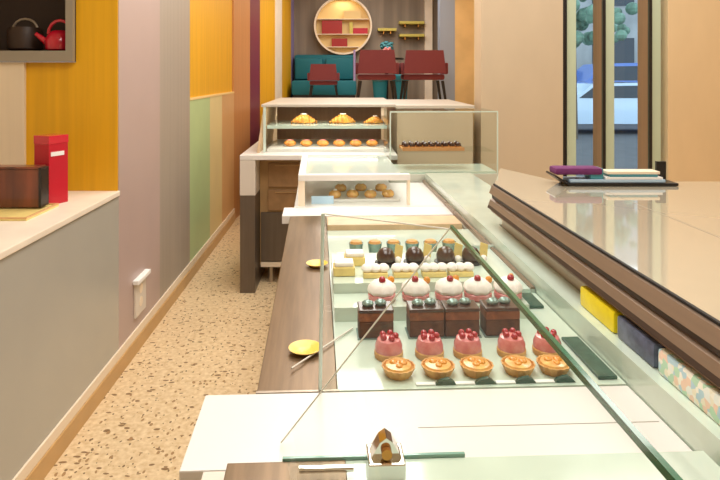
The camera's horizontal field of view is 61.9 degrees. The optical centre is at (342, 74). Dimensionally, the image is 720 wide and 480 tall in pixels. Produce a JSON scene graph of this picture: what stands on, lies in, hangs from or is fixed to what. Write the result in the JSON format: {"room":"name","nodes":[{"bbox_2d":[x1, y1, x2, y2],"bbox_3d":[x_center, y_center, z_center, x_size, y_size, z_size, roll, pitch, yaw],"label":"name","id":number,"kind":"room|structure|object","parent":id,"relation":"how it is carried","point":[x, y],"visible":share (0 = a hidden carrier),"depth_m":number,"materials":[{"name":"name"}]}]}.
{"room":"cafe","nodes":[
{"label":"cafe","id":0,"kind":"room"},
{"bbox_2d":[0,0,117,190],"bbox_3d":[-1.851,-0.500,3.240,1.297,2.400,0.120,0,0,0],"label":"wall","id":1,"kind":"structure","parent":0,"point":[78,99],"depth_m":3.20,"materials":[{"name":"yellow paint"}]},
{"bbox_2d":[0,0,75,61],"bbox_3d":[-1.872,-0.404,3.380,0.896,0.668,0.440,0,0,0],"label":"upper cabinet","id":2,"kind":"object","parent":1,"relation":"attached to","point":[43,12],"visible":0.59,"depth_m":3.58,"materials":[{"name":"brown"}]},
{"bbox_2d":[6,18,43,50],"bbox_3d":[-1.800,-0.226,3.400,0.190,0.197,0.190,0,0,0],"label":"kettle","id":3,"kind":"object","parent":2,"relation":"in","point":[18,38],"visible":0.91,"depth_m":3.33,"materials":[{"name":"brown metal"}]},
{"bbox_2d":[34,19,64,50],"bbox_3d":[-1.581,-0.219,3.327,0.194,0.184,0.159,0,0,24],"label":"kettle","id":4,"kind":"object","parent":2,"relation":"in","point":[54,40],"visible":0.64,"depth_m":3.26,"materials":[{"name":"red metal"}]},
{"bbox_2d":[0,0,233,479],"bbox_3d":[-1.300,-0.050,2.500,0.200,3.300,8.200,0,0,0],"label":"wall","id":5,"kind":"structure","parent":0,"point":[59,292],"depth_m":3.39,"materials":[{"name":"paint"}]},
{"bbox_2d":[0,191,119,259],"bbox_3d":[-1.846,0.631,0.805,1.308,0.027,4.810,0,0,0],"label":"countertop","id":6,"kind":"structure","parent":5,"relation":"on","point":[14,235],"depth_m":2.55,"materials":[{"name":"stone"}]},
{"bbox_2d":[0,203,58,220],"bbox_3d":[-1.620,0.611,2.685,0.560,0.014,0.290,0,0,0],"label":"tray","id":7,"kind":"object","parent":6,"relation":"on","point":[6,213],"visible":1,"depth_m":2.66,"materials":[{"name":"beige wood"}]},
{"bbox_2d":[0,165,48,207],"bbox_3d":[-1.609,0.511,2.763,0.473,0.186,0.075,0,0,0],"label":"wooden box","id":8,"kind":"object","parent":7,"relation":"on","point":[20,185],"visible":1,"depth_m":2.73,"materials":[{"name":"brown wood"}]},
{"bbox_2d":[34,133,68,202],"bbox_3d":[-1.409,0.454,2.900,0.104,0.329,0.113,0,0,24],"label":"gift box","id":9,"kind":"object","parent":6,"relation":"on","point":[51,150],"visible":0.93,"depth_m":2.87,"materials":[{"name":"red cardboard"}]},
{"bbox_2d":[12,208,234,479],"bbox_3d":[-1.192,1.532,2.500,0.016,0.135,8.200,0,0,0],"label":"baseboard","id":10,"kind":"structure","parent":5,"relation":"attached to","point":[40,471],"depth_m":3.02,"materials":[{"name":"wood"}]},
{"bbox_2d":[133,269,150,318],"bbox_3d":[-1.183,1.288,3.530,0.035,0.225,0.220,0,0,0],"label":"wall lamp","id":11,"kind":"object","parent":5,"relation":"attached to","point":[139,283],"visible":1,"depth_m":3.50,"materials":[{"name":"white plastic"}]},
{"bbox_2d":[133,269,150,284],"bbox_3d":[-1.183,1.188,3.530,0.035,0.025,0.220,0,0,0],"label":"hood","id":12,"kind":"object","parent":11,"relation":"attached to","point":[146,272],"depth_m":3.50,"materials":[{"name":"white plastic"}]},
{"bbox_2d":[44,215,280,479],"bbox_3d":[0.700,1.625,4.500,6.600,0.050,12.200,0,0,0],"label":"floor","id":13,"kind":"structure","parent":0,"point":[212,340],"depth_m":3.17,"materials":[{"name":"stone"}]},
{"bbox_2d":[240,98,397,292],"bbox_3d":[-0.178,0.911,5.149,1.157,1.377,1.503,0,0,0],"label":"display case","id":14,"kind":"object","parent":13,"relation":"on","point":[269,169],"visible":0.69,"depth_m":4.60,"materials":[{"name":"wood"}]},
{"bbox_2d":[291,113,316,123],"bbox_3d":[-0.310,0.344,4.752,0.213,0.084,0.090,0,0,0],"label":"croissant","id":15,"kind":"object","parent":14,"relation":"on","point":[303,118],"visible":1,"depth_m":4.73,"materials":[{"name":"yellow food"}]},
{"bbox_2d":[240,140,397,159],"bbox_3d":[-0.178,0.606,4.909,1.157,0.036,1.023,0,0,0],"label":"countertop","id":16,"kind":"structure","parent":14,"relation":"on","point":[251,153],"depth_m":4.44,"materials":[{"name":"white stone"}]},
{"bbox_2d":[267,139,386,151],"bbox_3d":[-0.122,0.576,4.930,0.915,0.022,0.700,0,0,0],"label":"shelf","id":17,"kind":"object","parent":14,"relation":"attached to","point":[278,145],"depth_m":4.68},
{"bbox_2d":[267,120,386,128],"bbox_3d":[-0.122,0.398,4.840,0.915,0.025,0.520,0,0,0],"label":"shelf","id":18,"kind":"object","parent":14,"relation":"attached to","point":[276,124],"depth_m":4.58,"materials":[{"name":"clear glass"}]},
{"bbox_2d":[329,113,354,123],"bbox_3d":[0.000,0.344,4.762,0.213,0.084,0.090,0,0,-9],"label":"croissant","id":19,"kind":"object","parent":14,"relation":"on","point":[342,118],"visible":1,"depth_m":4.74,"materials":[{"name":"yellow food"}]},
{"bbox_2d":[282,203,455,223],"bbox_3d":[0.129,1.141,3.094,0.874,0.918,0.190,0,0,-2],"label":"countertop","id":20,"kind":"structure","parent":13,"relation":"on","point":[447,210],"depth_m":3.08,"materials":[{"name":"white stone"}]},
{"bbox_2d":[294,153,447,207],"bbox_3d":[0.132,1.067,3.652,0.820,1.067,0.915,0,0,-2],"label":"display case","id":21,"kind":"object","parent":13,"relation":"on","point":[319,174],"visible":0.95,"depth_m":3.43,"materials":[{"name":"white laminate"}]},
{"bbox_2d":[311,196,333,203],"bbox_3d":[-0.111,0.678,3.258,0.120,0.042,0.004,0,0,-3],"label":"price card","id":22,"kind":"object","parent":21,"relation":"on","point":[314,199],"visible":1,"depth_m":3.26,"materials":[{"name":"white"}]},
{"bbox_2d":[313,180,399,201],"bbox_3d":[0.064,0.692,3.606,0.480,0.014,0.600,0,0,-2],"label":"tray","id":23,"kind":"object","parent":21,"relation":"on","point":[320,188],"depth_m":3.56,"materials":[{"name":"white"}]},
{"bbox_2d":[294,181,444,207],"bbox_3d":[0.125,0.703,3.651,0.805,0.005,0.915,0,0,-2],"label":"countertop","id":24,"kind":"structure","parent":21,"relation":"on","point":[420,195],"depth_m":3.37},
{"bbox_2d":[387,99,474,163],"bbox_3d":[0.730,0.920,5.325,0.620,1.360,1.170,0,0,0],"label":"display case","id":25,"kind":"object","parent":13,"relation":"on","point":[410,126],"visible":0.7,"depth_m":4.75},
{"bbox_2d":[179,386,691,479],"bbox_3d":[0.176,1.150,1.207,0.944,0.900,0.253,0,0,-2],"label":"countertop","id":26,"kind":"structure","parent":13,"relation":"on","point":[242,428],"depth_m":1.20,"materials":[{"name":"white stone"}]},
{"bbox_2d":[256,211,625,393],"bbox_3d":[0.189,0.953,2.166,0.835,1.294,1.658,0,0,-2],"label":"display case","id":27,"kind":"object","parent":13,"relation":"on","point":[310,303],"visible":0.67,"depth_m":1.70,"materials":[{"name":"glass"}]},
{"bbox_2d":[257,216,336,390],"bbox_3d":[-0.137,0.717,2.156,0.178,0.034,1.650,0,0,-2],"label":"countertop","id":28,"kind":"structure","parent":27,"relation":"on","point":[295,315],"depth_m":1.74,"materials":[{"name":"brown wood"}]},
{"bbox_2d":[289,340,318,355],"bbox_3d":[-0.096,0.694,1.517,0.084,0.012,0.084,0,0,-2],"label":"dish","id":29,"kind":"object","parent":27,"relation":"on","point":[300,347],"visible":0.94,"depth_m":1.53,"materials":[{"name":"yellow ceramic"}]},
{"bbox_2d":[306,259,327,267],"bbox_3d":[-0.095,0.694,2.198,0.080,0.012,0.080,0,0,-3],"label":"dish","id":30,"kind":"object","parent":27,"relation":"on","point":[315,263],"visible":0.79,"depth_m":2.21,"materials":[{"name":"yellow ceramic"}]},
{"bbox_2d":[333,258,354,276],"bbox_3d":[0.003,0.609,1.902,0.068,0.042,0.060,0,0,-2],"label":"cake","id":31,"kind":"object","parent":27,"relation":"on","point":[341,266],"visible":1,"depth_m":1.88,"materials":[{"name":"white food"}]},
{"bbox_2d":[344,249,364,265],"bbox_3d":[0.038,0.609,2.003,0.068,0.042,0.060,0,0,-2],"label":"cake","id":32,"kind":"object","parent":27,"relation":"on","point":[358,257],"visible":0.8,"depth_m":1.98,"materials":[{"name":"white food"}]},
{"bbox_2d":[349,239,362,248],"bbox_3d":[0.050,0.665,2.304,0.056,0.068,0.055,0,0,-2],"label":"cupcake","id":33,"kind":"object","parent":27,"relation":"on","point":[354,244],"visible":0.66,"depth_m":2.29,"materials":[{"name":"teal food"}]},
{"bbox_2d":[356,298,393,339],"bbox_3d":[0.087,0.653,1.620,0.100,0.093,0.072,0,0,-2],"label":"slice","id":34,"kind":"object","parent":27,"relation":"on","point":[368,310],"visible":0.94,"depth_m":1.59,"materials":[{"name":"brown food"}]},
{"bbox_2d":[361,263,388,278],"bbox_3d":[0.101,0.610,1.876,0.089,0.040,0.044,0,0,-2],"label":"slice","id":35,"kind":"object","parent":27,"relation":"on","point":[374,270],"visible":1,"depth_m":1.86,"materials":[{"name":"white food"}]},
{"bbox_2d":[368,239,381,252],"bbox_3d":[0.122,0.665,2.307,0.056,0.068,0.055,0,0,-2],"label":"cupcake","id":36,"kind":"object","parent":27,"relation":"on","point":[374,245],"visible":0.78,"depth_m":2.29,"materials":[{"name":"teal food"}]},
{"bbox_2d":[367,276,395,300],"bbox_3d":[0.114,0.623,1.762,0.081,0.072,0.081,0,0,18],"label":"cake","id":37,"kind":"object","parent":27,"relation":"on","point":[383,288],"visible":0.97,"depth_m":1.74,"materials":[{"name":"food"}]},
{"bbox_2d":[374,329,402,361],"bbox_3d":[0.114,0.670,1.491,0.072,0.060,0.072,0,0,-2],"label":"cake","id":38,"kind":"object","parent":27,"relation":"on","point":[389,345],"visible":0.96,"depth_m":1.47,"materials":[{"name":"food"}]},
{"bbox_2d":[375,243,402,267],"bbox_3d":[0.148,0.595,1.989,0.087,0.070,0.073,0,0,35],"label":"dome","id":39,"kind":"object","parent":27,"relation":"on","point":[386,255],"visible":0.86,"depth_m":1.98,"materials":[{"name":"brown food"}]},
{"bbox_2d":[381,357,414,380],"bbox_3d":[0.130,0.683,1.401,0.080,0.032,0.080,0,0,-2],"label":"tart","id":40,"kind":"object","parent":27,"relation":"on","point":[396,368],"visible":1,"depth_m":1.38,"materials":[{"name":"orange"}]},
{"bbox_2d":[391,263,418,277],"bbox_3d":[0.195,0.610,1.880,0.089,0.040,0.044,0,0,-2],"label":"slice","id":41,"kind":"object","parent":27,"relation":"on","point":[404,270],"visible":0.94,"depth_m":1.86,"materials":[{"name":"white food"}]},
{"bbox_2d":[405,239,418,250],"bbox_3d":[0.266,0.665,2.314,0.056,0.068,0.055,0,0,-2],"label":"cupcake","id":42,"kind":"object","parent":27,"relation":"on","point":[409,243],"visible":0.59,"depth_m":2.30,"materials":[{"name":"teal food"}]},
{"bbox_2d":[401,276,429,300],"bbox_3d":[0.214,0.623,1.766,0.081,0.072,0.081,0,0,36],"label":"cake","id":43,"kind":"object","parent":27,"relation":"on","point":[416,288],"visible":0.93,"depth_m":1.74,"materials":[{"name":"food"}]},
{"bbox_2d":[403,242,431,264],"bbox_3d":[0.244,0.595,1.998,0.087,0.070,0.073,0,0,35],"label":"dome","id":44,"kind":"object","parent":27,"relation":"on","point":[414,254],"visible":0.84,"depth_m":1.99,"materials":[{"name":"brown food"}]},
{"bbox_2d":[405,298,445,338],"bbox_3d":[0.222,0.653,1.626,0.100,0.093,0.072,0,0,-2],"label":"slice","id":45,"kind":"object","parent":27,"relation":"on","point":[426,314],"visible":0.99,"depth_m":1.59,"materials":[{"name":"brown food"}]},
{"bbox_2d":[415,329,443,360],"bbox_3d":[0.215,0.670,1.496,0.072,0.060,0.072,0,0,6],"label":"cake","id":46,"kind":"object","parent":27,"relation":"on","point":[430,344],"visible":0.98,"depth_m":1.47,"materials":[{"name":"food"}]},
{"bbox_2d":[420,262,447,277],"bbox_3d":[0.285,0.610,1.884,0.089,0.040,0.044,0,0,-2],"label":"slice","id":47,"kind":"object","parent":27,"relation":"on","point":[432,270],"visible":0.96,"depth_m":1.87,"materials":[{"name":"white food"}]},
{"bbox_2d":[421,356,454,379],"bbox_3d":[0.222,0.683,1.405,0.080,0.032,0.080,0,0,0],"label":"tart","id":48,"kind":"object","parent":27,"relation":"on","point":[435,367],"visible":0.99,"depth_m":1.39,"materials":[{"name":"orange food"}]},
{"bbox_2d":[435,377,455,384],"bbox_3d":[0.234,0.692,1.358,0.048,0.014,0.010,0,0,-2],"label":"card holder","id":49,"kind":"object","parent":27,"relation":"on","point":[446,380],"visible":1,"depth_m":1.35,"materials":[{"name":"green plastic"}]},
{"bbox_2d":[434,242,462,263],"bbox_3d":[0.348,0.595,2.003,0.087,0.070,0.073,0,0,35],"label":"dome","id":50,"kind":"object","parent":27,"relation":"on","point":[445,254],"visible":0.88,"depth_m":1.99,"materials":[{"name":"brown food"}]},
{"bbox_2d":[435,275,462,300],"bbox_3d":[0.312,0.623,1.770,0.081,0.072,0.081,0,0,12],"label":"cake","id":51,"kind":"object","parent":27,"relation":"on","point":[448,287],"visible":0.95,"depth_m":1.74,"materials":[{"name":"food"}]},
{"bbox_2d":[442,238,455,251],"bbox_3d":[0.410,0.665,2.320,0.056,0.068,0.055,0,0,-2],"label":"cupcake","id":52,"kind":"object","parent":27,"relation":"on","point":[448,242],"visible":0.58,"depth_m":2.30,"materials":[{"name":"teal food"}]},
{"bbox_2d":[447,262,473,276],"bbox_3d":[0.369,0.610,1.888,0.089,0.040,0.044,0,0,-2],"label":"slice","id":53,"kind":"object","parent":27,"relation":"on","point":[461,269],"visible":0.97,"depth_m":1.87,"materials":[{"name":"white food"}]},
{"bbox_2d":[441,297,481,338],"bbox_3d":[0.318,0.653,1.630,0.100,0.093,0.072,0,0,-3],"label":"slice","id":54,"kind":"object","parent":27,"relation":"on","point":[463,313],"visible":0.9,"depth_m":1.60,"materials":[{"name":"brown food"}]},
{"bbox_2d":[453,328,481,359],"bbox_3d":[0.311,0.670,1.500,0.072,0.060,0.072,0,0,5],"label":"cake","id":55,"kind":"object","parent":27,"relation":"on","point":[466,343],"visible":0.99,"depth_m":1.48,"materials":[{"name":"food"}]},
{"bbox_2d":[461,242,487,265],"bbox_3d":[0.434,0.595,2.006,0.087,0.070,0.073,0,0,35],"label":"dome","id":56,"kind":"object","parent":27,"relation":"on","point":[467,256],"visible":0.54,"depth_m":2.00,"materials":[{"name":"brown food"}]},
{"bbox_2d":[459,356,493,378],"bbox_3d":[0.313,0.683,1.409,0.080,0.032,0.080,0,0,14],"label":"tart","id":57,"kind":"object","parent":27,"relation":"on","point":[476,367],"visible":1,"depth_m":1.39,"materials":[{"name":"orange food"}]},
{"bbox_2d":[463,275,492,301],"bbox_3d":[0.399,0.623,1.774,0.081,0.072,0.081,0,0,38],"label":"cake","id":58,"kind":"object","parent":27,"relation":"on","point":[477,288],"visible":0.95,"depth_m":1.75,"materials":[{"name":"food"}]},
{"bbox_2d":[475,376,495,384],"bbox_3d":[0.323,0.692,1.362,0.048,0.014,0.010,0,0,-2],"label":"card holder","id":59,"kind":"object","parent":27,"relation":"on","point":[486,379],"visible":1,"depth_m":1.36,"materials":[{"name":"green plastic"}]},
{"bbox_2d":[462,245,534,292],"bbox_3d":[0.537,0.688,2.155,0.140,0.025,0.460,0,0,-2],"label":"shelf","id":60,"kind":"object","parent":27,"relation":"attached to","point":[527,286],"depth_m":2.12,"materials":[{"name":"clear glass"}]},
{"bbox_2d":[480,296,519,337],"bbox_3d":[0.427,0.653,1.635,0.100,0.093,0.072,0,0,-3],"label":"slice","id":61,"kind":"object","parent":27,"relation":"on","point":[496,315],"visible":0.88,"depth_m":1.60,"materials":[{"name":"brown food"}]},
{"bbox_2d":[493,273,522,298],"bbox_3d":[0.488,0.623,1.778,0.081,0.072,0.081,0,0,-2],"label":"cake","id":62,"kind":"object","parent":27,"relation":"on","point":[512,283],"visible":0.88,"depth_m":1.76,"materials":[{"name":"food"}]},
{"bbox_2d":[497,327,525,356],"bbox_3d":[0.422,0.670,1.505,0.072,0.060,0.072,0,0,8],"label":"cake","id":63,"kind":"object","parent":27,"relation":"on","point":[511,342],"visible":0.98,"depth_m":1.48,"materials":[{"name":"food"}]},
{"bbox_2d":[500,355,535,377],"bbox_3d":[0.412,0.683,1.413,0.080,0.032,0.080,0,0,16],"label":"tart","id":64,"kind":"object","parent":27,"relation":"on","point":[517,366],"visible":0.98,"depth_m":1.40,"materials":[{"name":"orange food"}]},
{"bbox_2d":[515,375,535,383],"bbox_3d":[0.416,0.692,1.366,0.048,0.014,0.010,0,0,-2],"label":"card holder","id":65,"kind":"object","parent":27,"relation":"on","point":[523,379],"visible":1,"depth_m":1.36,"materials":[{"name":"green plastic"}]},
{"bbox_2d":[522,293,543,307],"bbox_3d":[0.573,0.696,1.851,0.055,0.008,0.110,0,0,-2],"label":"slate","id":66,"kind":"object","parent":27,"relation":"on","point":[533,302],"visible":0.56,"depth_m":1.83,"materials":[{"name":"stone"}]},
{"bbox_2d":[532,327,560,355],"bbox_3d":[0.513,0.670,1.509,0.072,0.060,0.072,0,0,-6],"label":"cake","id":67,"kind":"object","parent":27,"relation":"on","point":[540,346],"visible":0.44,"depth_m":1.49,"materials":[{"name":"food"}]},
{"bbox_2d":[536,354,569,376],"bbox_3d":[0.497,0.683,1.417,0.080,0.032,0.080,0,0,-14],"label":"tart","id":68,"kind":"object","parent":27,"relation":"on","point":[551,365],"visible":0.88,"depth_m":1.40,"materials":[{"name":"orange food"}]},
{"bbox_2d":[554,374,574,382],"bbox_3d":[0.506,0.692,1.370,0.048,0.014,0.010,0,0,-2],"label":"card holder","id":69,"kind":"object","parent":27,"relation":"on","point":[564,378],"visible":1,"depth_m":1.36,"materials":[{"name":"green plastic"}]},
{"bbox_2d":[561,336,616,379],"bbox_3d":[0.604,0.696,1.482,0.045,0.008,0.210,0,0,-3],"label":"slate","id":70,"kind":"object","parent":27,"relation":"on","point":[579,348],"visible":1,"depth_m":1.46,"materials":[{"name":"stone"}]},
{"bbox_2d":[388,111,497,185],"bbox_3d":[0.655,0.918,4.111,0.717,1.363,0.362,0,0,-2],"label":"display case","id":71,"kind":"object","parent":13,"relation":"on","point":[417,172],"visible":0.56,"depth_m":3.95,"materials":[{"name":"clear glass"}]},
{"bbox_2d":[399,145,463,150],"bbox_3d":[0.603,0.496,4.105,0.416,0.022,0.180,0,0,-2],"label":"tray","id":72,"kind":"object","parent":71,"relation":"on","point":[400,146],"visible":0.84,"depth_m":4.02,"materials":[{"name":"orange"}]},
{"bbox_2d":[201,225,719,479],"bbox_3d":[0.221,0.943,0.680,0.900,1.314,0.939,0,0,-2],"label":"display case","id":73,"kind":"object","parent":13,"relation":"on","point":[384,459],"visible":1,"depth_m":1.02,"materials":[{"name":"white glass"}]},
{"bbox_2d":[224,460,346,479],"bbox_3d":[-0.079,0.685,0.619,0.205,0.030,0.844,0,0,-2],"label":"countertop","id":74,"kind":"structure","parent":73,"relation":"on","point":[259,470],"depth_m":1.01,"materials":[{"name":"brown wood"}]},
{"bbox_2d":[425,168,719,466],"bbox_3d":[1.244,1.032,2.071,1.259,1.137,3.730,0,0,-2],"label":"countertop","id":75,"kind":"structure","parent":13,"relation":"on","point":[652,253],"depth_m":1.69,"materials":[{"name":"stone"}]},
{"bbox_2d":[581,286,622,332],"bbox_3d":[0.681,0.610,1.571,0.040,0.054,0.198,0,0,-2],"label":"pack","id":76,"kind":"object","parent":75,"relation":"on","point":[597,306],"visible":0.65,"depth_m":1.55},
{"bbox_2d":[546,161,678,185],"bbox_3d":[1.141,0.419,2.558,0.517,0.089,0.115,0,0,0],"label":"tray","id":77,"kind":"object","parent":75,"relation":"on","point":[660,166],"visible":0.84,"depth_m":2.50,"materials":[{"name":"black paint"}]},
{"bbox_2d":[549,165,601,174],"bbox_3d":[0.990,0.405,2.555,0.200,0.030,0.085,0,0,0],"label":"folded cloth","id":78,"kind":"object","parent":77,"relation":"on","point":[556,169],"visible":1,"depth_m":2.52,"materials":[{"name":"purple fabric"}]},
{"bbox_2d":[563,176,665,182],"bbox_3d":[1.150,0.445,2.553,0.400,0.012,0.085,0,0,0],"label":"booklet","id":79,"kind":"object","parent":77,"relation":"on","point":[572,179],"visible":0.7,"depth_m":2.51,"materials":[{"name":"blue"}]},
{"bbox_2d":[603,174,662,179],"bbox_3d":[1.220,0.433,2.552,0.240,0.010,0.080,0,0,0],"label":"booklet","id":80,"kind":"object","parent":79,"relation":"on","point":[606,177],"visible":0.48,"depth_m":2.51,"materials":[{"name":"white paper"}]},
{"bbox_2d":[603,173,657,176],"bbox_3d":[1.220,0.422,2.549,0.200,0.010,0.070,0,0,0],"label":"booklet","id":81,"kind":"object","parent":80,"relation":"on","point":[609,175],"visible":0.74,"depth_m":2.51,"materials":[{"name":"teal paper"}]},
{"bbox_2d":[603,169,659,173],"bbox_3d":[1.220,0.411,2.551,0.220,0.012,0.070,0,0,0],"label":"booklet","id":82,"kind":"object","parent":81,"relation":"on","point":[607,171],"visible":0.8,"depth_m":2.52,"materials":[{"name":"beige paper"}]},
{"bbox_2d":[618,315,664,367],"bbox_3d":[0.689,0.610,1.381,0.040,0.054,0.168,0,0,-2],"label":"pack","id":83,"kind":"object","parent":75,"relation":"on","point":[637,339],"visible":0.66,"depth_m":1.36,"materials":[{"name":"blue paper"}]},
{"bbox_2d":[658,348,719,424],"bbox_3d":[0.697,0.610,1.184,0.040,0.054,0.213,0,0,-3],"label":"pack","id":84,"kind":"object","parent":75,"relation":"on","point":[699,390],"visible":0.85,"depth_m":1.17},
{"bbox_2d":[232,0,290,218],"bbox_3d":[-1.167,-0.050,8.399,0.249,3.300,3.635,0,0,5],"label":"wall","id":85,"kind":"structure","parent":0,"point":[240,8],"depth_m":7.62,"materials":[{"name":"orange paint"}]},
{"bbox_2d":[291,0,293,97],"bbox_3d":[-0.996,-0.050,10.350,0.276,3.300,0.301,0,0,0],"label":"wall","id":86,"kind":"structure","parent":0,"point":[292,1],"depth_m":10.35,"materials":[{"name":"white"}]},
{"bbox_2d":[273,107,386,139],"bbox_3d":[0.650,1.025,8.575,3.100,1.150,3.850,0,0,0],"label":"floor","id":87,"kind":"structure","parent":0,"point":[383,109],"depth_m":6.65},
{"bbox_2d":[307,64,339,97],"bbox_3d":[-0.300,0.142,9.342,0.492,0.618,0.426,0,0,0],"label":"armchair","id":88,"kind":"object","parent":87,"relation":"on","point":[317,71],"visible":0.91,"depth_m":9.13,"materials":[{"name":"red fabric"}]},
{"bbox_2d":[292,55,355,97],"bbox_3d":[-0.310,0.050,10.105,1.060,0.800,0.710,0,0,0],"label":"sofa","id":89,"kind":"object","parent":87,"relation":"on","point":[346,87],"visible":0.7,"depth_m":10.17,"materials":[{"name":"teal fabric"}]},
{"bbox_2d":[295,58,322,79],"bbox_3d":[-0.580,-0.105,10.235,0.480,0.370,0.130,0,0,0],"label":"cushion","id":90,"kind":"object","parent":89,"relation":"on","point":[302,65],"depth_m":10.17,"materials":[{"name":"teal fabric"}]},
{"bbox_2d":[325,58,352,79],"bbox_3d":[-0.060,-0.105,10.235,0.480,0.370,0.130,0,0,0],"label":"cushion","id":91,"kind":"object","parent":89,"relation":"on","point":[344,66],"depth_m":10.17,"materials":[{"name":"teal fabric"}]},
{"bbox_2d":[356,50,398,98],"bbox_3d":[0.465,0.056,8.390,0.600,0.792,0.520,0,0,0],"label":"armchair","id":92,"kind":"object","parent":87,"relation":"on","point":[373,64],"visible":0.84,"depth_m":8.13,"materials":[{"name":"red fabric"}]},
{"bbox_2d":[372,80,387,98],"bbox_3d":[0.580,0.220,9.400,0.280,0.460,0.280,0,0,0],"label":"stool","id":93,"kind":"object","parent":87,"relation":"on","point":[379,86],"visible":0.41,"depth_m":9.30,"materials":[{"name":"teal fabric"}]},
{"bbox_2d":[393,74,408,98],"bbox_3d":[0.900,0.220,9.400,0.280,0.460,0.280,0,0,0],"label":"stool","id":94,"kind":"object","parent":87,"relation":"on","point":[398,81],"visible":0.38,"depth_m":9.30,"materials":[{"name":"teal fabric"}]},
{"bbox_2d":[399,50,447,98],"bbox_3d":[1.125,0.056,8.490,0.660,0.792,0.520,0,0,0],"label":"armchair","id":95,"kind":"object","parent":87,"relation":"on","point":[418,64],"visible":0.85,"depth_m":8.23,"materials":[{"name":"red fabric"}]},
{"bbox_2d":[294,0,437,98],"bbox_3d":[0.550,-0.050,10.550,3.900,3.300,0.100,0,0,0],"label":"wall","id":96,"kind":"structure","parent":0,"point":[383,13],"depth_m":10.50,"materials":[{"name":"brown wood"}]},
{"bbox_2d":[314,0,371,54],"bbox_3d":[0.000,-0.850,10.398,1.000,1.000,0.195,0,0,0],"label":"niche","id":97,"kind":"object","parent":96,"relation":"attached to","point":[331,9],"visible":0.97,"depth_m":10.48,"materials":[{"name":"beige"}]},
{"bbox_2d":[322,20,341,33],"bbox_3d":[-0.190,-0.826,10.395,0.350,0.230,0.090,0,0,0],"label":"carton","id":98,"kind":"object","parent":97,"relation":"on","point":[328,26],"visible":1,"depth_m":10.35,"materials":[{"name":"red cardboard"}]},
{"bbox_2d":[332,38,346,46],"bbox_3d":[-0.060,-0.560,10.395,0.270,0.140,0.090,0,0,0],"label":"carton","id":99,"kind":"object","parent":97,"relation":"on","point":[336,42],"visible":1,"depth_m":10.35,"materials":[{"name":"red cardboard"}]},
{"bbox_2d":[344,11,360,18],"bbox_3d":[0.160,-1.040,10.395,0.300,0.140,0.090,0,0,0],"label":"carton","id":100,"kind":"object","parent":97,"relation":"on","point":[347,14],"visible":1,"depth_m":10.35,"materials":[{"name":"brown cardboard"}]},
{"bbox_2d":[398,21,424,27],"bbox_3d":[1.185,-0.877,10.398,0.430,0.095,0.195,0,0,0],"label":"wall shelf","id":101,"kind":"object","parent":96,"relation":"attached to","point":[404,23],"visible":1,"depth_m":10.30,"materials":[{"name":"yellow"}]},
{"bbox_2d":[424,0,431,98],"bbox_3d":[1.485,-0.050,10.450,0.130,3.300,0.100,0,0,0],"label":"trim","id":102,"kind":"structure","parent":96,"relation":"attached to","point":[427,3],"depth_m":10.40,"materials":[{"name":"wood"}]},
{"bbox_2d":[455,0,473,163],"bbox_3d":[1.860,-0.050,9.075,0.360,3.300,0.150,0,0,0],"label":"wall","id":103,"kind":"structure","parent":0,"point":[464,9],"depth_m":9.00,"materials":[{"name":"paint"}]},
{"bbox_2d":[438,0,454,100],"bbox_3d":[1.565,-0.050,9.100,0.227,3.300,0.200,0,0,0],"label":"wall","id":104,"kind":"structure","parent":103,"relation":"attached to","point":[446,8],"depth_m":9.00,"materials":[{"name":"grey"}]},
{"bbox_2d":[474,0,562,180],"bbox_3d":[1.433,-0.050,4.925,0.655,3.300,0.250,0,0,0],"label":"wall","id":105,"kind":"structure","parent":0,"point":[518,44],"depth_m":4.80,"materials":[{"name":"beige paint"}]},
{"bbox_2d":[661,0,719,180],"bbox_3d":[3.300,-0.050,4.925,1.400,3.300,0.250,0,0,0],"label":"wall","id":106,"kind":"structure","parent":0,"point":[690,29],"depth_m":4.80,"materials":[{"name":"beige paint"}]},
{"bbox_3d":[2.180,1.290,4.925,0.840,0.620,0.250,0,0,0],"label":"wall window","id":107,"kind":"structure","parent":0,"visible":0},
{"bbox_2d":[563,0,660,175],"bbox_3d":[2.180,-0.360,4.928,0.840,2.680,0.245,0,0,0],"label":"window","id":108,"kind":"structure","parent":107,"relation":"attached to","point":[649,11],"depth_m":4.82,"materials":[{"name":"beige paint"}]},
{"label":"outside","id":109,"kind":"structure","parent":0,"visible":0},
{"bbox_2d":[576,124,637,175],"bbox_3d":[13.800,1.730,22.650,24.400,0.060,34.700,0,0,0],"label":"ground","id":110,"kind":"structure","parent":109,"point":[625,135],"depth_m":14.27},
{"bbox_2d":[576,0,637,68],"bbox_3d":[14.500,-2.850,26.475,23.000,9.100,1.050,0,0,0],"label":"building","id":111,"kind":"structure","parent":110,"relation":"on","point":[625,51],"depth_m":26.00,"materials":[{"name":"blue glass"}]},
{"bbox_2d":[576,0,637,138],"bbox_3d":[6.065,-0.940,15.992,3.102,5.281,3.298,0,0,-34],"label":"street tree","id":112,"kind":"object","parent":110,"relation":"on","point":[584,16],"visible":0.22,"depth_m":15.14,"materials":[{"name":"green plant"}]},
{"bbox_2d":[577,82,637,123],"bbox_3d":[7.725,0.960,17.975,4.350,1.480,1.750,0,0,0],"label":"car","id":113,"kind":"object","parent":110,"relation":"on","point":[625,93],"visible":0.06,"depth_m":17.15,"materials":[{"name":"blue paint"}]},
{"bbox_2d":[577,63,637,82],"bbox_3d":[10.035,0.627,21.970,6.090,2.146,2.100,0,0,0],"label":"car","id":114,"kind":"object","parent":110,"relation":"on","point":[623,72],"visible":0.07,"depth_m":20.98,"materials":[{"name":"blue paint"}]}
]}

